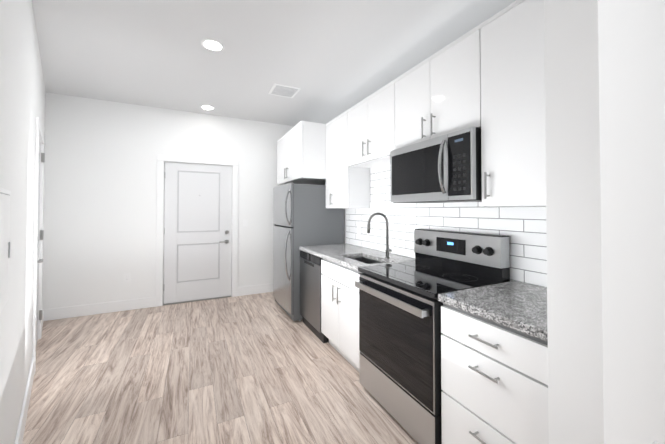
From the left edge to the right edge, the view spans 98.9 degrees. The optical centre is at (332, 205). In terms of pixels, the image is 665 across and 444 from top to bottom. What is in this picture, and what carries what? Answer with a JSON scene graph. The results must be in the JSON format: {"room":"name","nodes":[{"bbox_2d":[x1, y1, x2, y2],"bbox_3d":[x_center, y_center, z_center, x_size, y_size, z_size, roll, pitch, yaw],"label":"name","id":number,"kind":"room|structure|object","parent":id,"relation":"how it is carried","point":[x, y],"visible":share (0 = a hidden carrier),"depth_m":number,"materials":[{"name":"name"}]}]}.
{"room":"kitchen","nodes":[
{"label":"kitchen","id":0,"kind":"room"},
{"bbox_2d":[0,0,45,443],"bbox_3d":[-1.999,-0.020,1.775,0.120,2.800,4.692,1,-1,-43],"label":"wall","id":1,"kind":"structure","parent":0,"point":[22,96],"depth_m":1.50,"materials":[{"name":"white paint"}]},
{"bbox_2d":[0,187,10,312],"bbox_3d":[-1.144,0.154,0.976,0.024,0.428,0.370,1,-1,-43],"label":"electrical panel","id":2,"kind":"object","parent":1,"relation":"attached to","point":[5,194],"visible":1,"depth_m":1.02,"materials":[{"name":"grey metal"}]},
{"bbox_2d":[15,358,34,443],"bbox_3d":[-1.733,1.307,1.572,0.634,0.140,2.001,0,-1,-26],"label":"baseboard","id":3,"kind":"structure","parent":1,"relation":"attached to","point":[21,425],"depth_m":1.80,"materials":[{"name":"white paint"}]},
{"bbox_2d":[32,117,43,374],"bbox_3d":[-2.825,0.331,2.659,0.133,2.125,0.966,1,-1,-43],"label":"door frame","id":4,"kind":"structure","parent":1,"relation":"attached to","point":[39,135],"depth_m":2.37,"materials":[{"name":"white paint"}]},
{"bbox_2d":[36,141,44,344],"bbox_3d":[-2.795,0.368,2.697,0.098,2.028,0.815,1,-1,-43],"label":"door","id":5,"kind":"structure","parent":1,"relation":"in","point":[41,157],"depth_m":2.91,"materials":[{"name":"white wood"}]},
{"bbox_2d":[42,310,43,327],"bbox_3d":[-3.319,1.332,3.248,0.186,0.140,0.565,0,-1,-26],"label":"baseboard","id":6,"kind":"structure","parent":1,"relation":"attached to","point":[42,310],"depth_m":3.35,"materials":[{"name":"white paint"}]},
{"bbox_2d":[42,93,293,309],"bbox_3d":[-1.984,0.018,4.311,4.040,2.800,0.120,0,-1,-26],"label":"wall","id":7,"kind":"structure","parent":0,"point":[100,190],"depth_m":3.83,"materials":[{"name":"white paint"}]},
{"bbox_2d":[43,283,272,320],"bbox_3d":[-2.018,1.346,4.199,3.498,0.140,0.014,0,-1,-26],"label":"baseboard","id":8,"kind":"structure","parent":7,"relation":"attached to","point":[88,309],"depth_m":3.76,"materials":[{"name":"white paint"}]},
{"bbox_2d":[155,154,238,306],"bbox_3d":[-2.002,0.350,4.281,1.100,2.135,0.128,0,-1,-26],"label":"door frame","id":9,"kind":"structure","parent":7,"relation":"attached to","point":[163,159],"depth_m":4.11,"materials":[{"name":"white paint"}]},
{"bbox_2d":[163,162,231,303],"bbox_3d":[-1.990,0.390,4.254,0.916,2.026,0.099,0,-1,-26],"label":"entry door","id":10,"kind":"structure","parent":7,"relation":"in","point":[197,229],"depth_m":4.25,"materials":[{"name":"grey wood"}]},
{"bbox_2d":[22,292,418,443],"bbox_3d":[-0.158,1.419,0.978,6.600,0.100,8.400,0,-1,-26],"label":"floor","id":11,"kind":"structure","parent":0,"point":[262,368],"depth_m":2.22,"materials":[{"name":"brown wood"}]},
{"bbox_2d":[273,183,343,320],"bbox_3d":[-0.389,0.564,3.916,0.778,1.694,0.855,0,-1,-26],"label":"refrigerator","id":12,"kind":"object","parent":11,"relation":"on","point":[303,215],"visible":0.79,"depth_m":3.53,"materials":[{"name":"grey metal"}]},
{"bbox_2d":[300,250,328,342],"bbox_3d":[0.014,0.969,3.276,0.612,0.868,0.600,0,-1,-26],"label":"dishwasher","id":13,"kind":"object","parent":11,"relation":"on","point":[310,288],"visible":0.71,"depth_m":3.08,"materials":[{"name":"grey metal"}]},
{"bbox_2d":[321,257,362,371],"bbox_3d":[0.314,0.958,2.660,0.660,0.872,0.756,0,-1,-26],"label":"base cabinet","id":14,"kind":"object","parent":11,"relation":"on","point":[339,310],"visible":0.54,"depth_m":2.49,"materials":[{"name":"white wood"}]},
{"bbox_2d":[299,244,414,271],"bbox_3d":[0.191,0.602,2.945,0.645,0.239,1.370,0,-1,-26],"label":"countertop","id":15,"kind":"structure","parent":14,"relation":"on","point":[348,256],"depth_m":2.82,"materials":[{"name":"stone"}]},
{"bbox_2d":[367,212,391,257],"bbox_3d":[0.433,0.268,2.584,0.220,0.417,0.124,0,-1,-26],"label":"faucet","id":16,"kind":"object","parent":15,"relation":"on","point":[387,250],"visible":1,"depth_m":2.61,"materials":[{"name":"silver metal"}]},
{"bbox_2d":[355,229,509,443],"bbox_3d":[0.628,0.787,1.957,0.690,1.192,0.766,0,-1,-26],"label":"range","id":17,"kind":"object","parent":11,"relation":"on","point":[400,305],"visible":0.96,"depth_m":1.79,"materials":[{"name":"black glass"}]},
{"bbox_2d":[441,303,548,443],"bbox_3d":[0.944,0.939,1.377,0.660,0.872,0.525,0,-1,-26],"label":"base cabinet","id":18,"kind":"object","parent":11,"relation":"on","point":[494,381],"visible":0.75,"depth_m":1.24,"materials":[{"name":"white wood"}]},
{"bbox_2d":[438,281,547,341],"bbox_3d":[0.954,0.479,1.391,0.645,0.038,0.528,0,-1,-26],"label":"countertop","id":19,"kind":"structure","parent":18,"relation":"on","point":[519,306],"depth_m":1.33,"materials":[{"name":"stone"}]},
{"bbox_2d":[32,0,515,125],"bbox_3d":[-0.158,-1.481,1.021,6.600,0.100,8.400,0,-1,-26],"label":"ceiling","id":20,"kind":"structure","parent":0,"point":[332,59],"depth_m":2.55,"materials":[{"name":"white paint"}]},
{"bbox_2d":[200,105,214,109],"bbox_3d":[-1.764,-1.383,4.019,0.190,0.006,0.190,0,-1,-26],"label":"recessed light","id":21,"kind":"object","parent":20,"relation":"in","point":[207,107],"visible":1,"depth_m":4.01,"materials":[{"name":"white paint"}]},
{"bbox_2d":[201,39,223,51],"bbox_3d":[-1.051,-1.406,2.498,0.190,0.006,0.190,0,-1,-26],"label":"recessed light","id":22,"kind":"object","parent":20,"relation":"in","point":[213,45],"visible":1,"depth_m":2.49,"materials":[{"name":"white paint"}]},
{"bbox_2d":[268,83,300,97],"bbox_3d":[-0.587,-1.390,3.460,0.320,0.009,0.320,0,-1,-26],"label":"ceiling vent","id":23,"kind":"object","parent":20,"relation":"in","point":[283,90],"visible":1,"depth_m":3.43,"materials":[{"name":"white metal"}]},
{"bbox_2d":[322,184,545,287],"bbox_3d":[0.638,0.003,3.304,0.460,2.800,4.237,0,-1,-26],"label":"wall","id":24,"kind":"structure","parent":0,"point":[350,244],"depth_m":3.73,"materials":[{"name":"white paint"}]},
{"bbox_2d":[277,121,325,184],"bbox_3d":[-0.364,-0.678,4.077,0.650,0.695,1.109,0,-1,-26],"label":"upper cabinet","id":25,"kind":"object","parent":24,"relation":"attached to","point":[301,152],"visible":0.85,"depth_m":3.58,"materials":[{"name":"white wood"}]},
{"bbox_2d":[326,110,369,207],"bbox_3d":[0.151,-0.502,3.390,0.329,1.068,0.568,0,-1,-26],"label":"upper cabinet","id":26,"kind":"object","parent":24,"relation":"attached to","point":[347,186],"visible":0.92,"depth_m":3.20,"materials":[{"name":"white wood"}]},
{"bbox_2d":[348,79,394,167],"bbox_3d":[0.453,-0.736,2.777,0.329,0.618,0.802,0,-1,-26],"label":"upper cabinet","id":27,"kind":"object","parent":24,"relation":"attached to","point":[371,130],"visible":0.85,"depth_m":2.67,"materials":[{"name":"white wood"}]},
{"bbox_2d":[395,24,480,148],"bbox_3d":[0.802,-0.754,2.065,0.329,0.602,0.780,0,-1,-26],"label":"upper cabinet","id":28,"kind":"object","parent":24,"relation":"attached to","point":[438,94],"visible":0.75,"depth_m":1.92,"materials":[{"name":"white wood"}]},
{"bbox_2d":[390,127,481,202],"bbox_3d":[0.766,-0.238,2.040,0.410,0.424,0.758,0,-1,-26],"label":"over-the-range microwave","id":29,"kind":"object","parent":28,"relation":"attached to","point":[445,168],"visible":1,"depth_m":1.85,"materials":[{"name":"silver metal"}]},
{"bbox_2d":[346,164,546,287],"bbox_3d":[0.769,0.015,2.507,0.006,0.920,2.684,0,-1,-26],"label":"backsplash","id":30,"kind":"structure","parent":24,"relation":"attached to","point":[523,229],"depth_m":2.22,"materials":[{"name":"tile"}]},
{"bbox_2d":[357,226,360,235],"bbox_3d":[0.316,0.304,3.410,0.008,0.115,0.070,0,-1,-26],"label":"outlet","id":31,"kind":"object","parent":30,"relation":"attached to","point":[358,230],"visible":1,"depth_m":3.40,"materials":[{"name":"white plastic"}]},
{"bbox_2d":[480,0,545,206],"bbox_3d":[1.091,-0.530,1.474,0.329,1.068,0.527,0,-1,-26],"label":"upper cabinet","id":32,"kind":"object","parent":24,"relation":"attached to","point":[513,162],"visible":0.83,"depth_m":1.48,"materials":[{"name":"white wood"}]},
{"bbox_2d":[544,0,664,443],"bbox_3d":[1.494,-0.027,1.281,1.586,2.800,0.150,0,-1,-26],"label":"wall","id":33,"kind":"structure","parent":0,"point":[604,60],"depth_m":0.94,"materials":[{"name":"white paint"}]}
]}

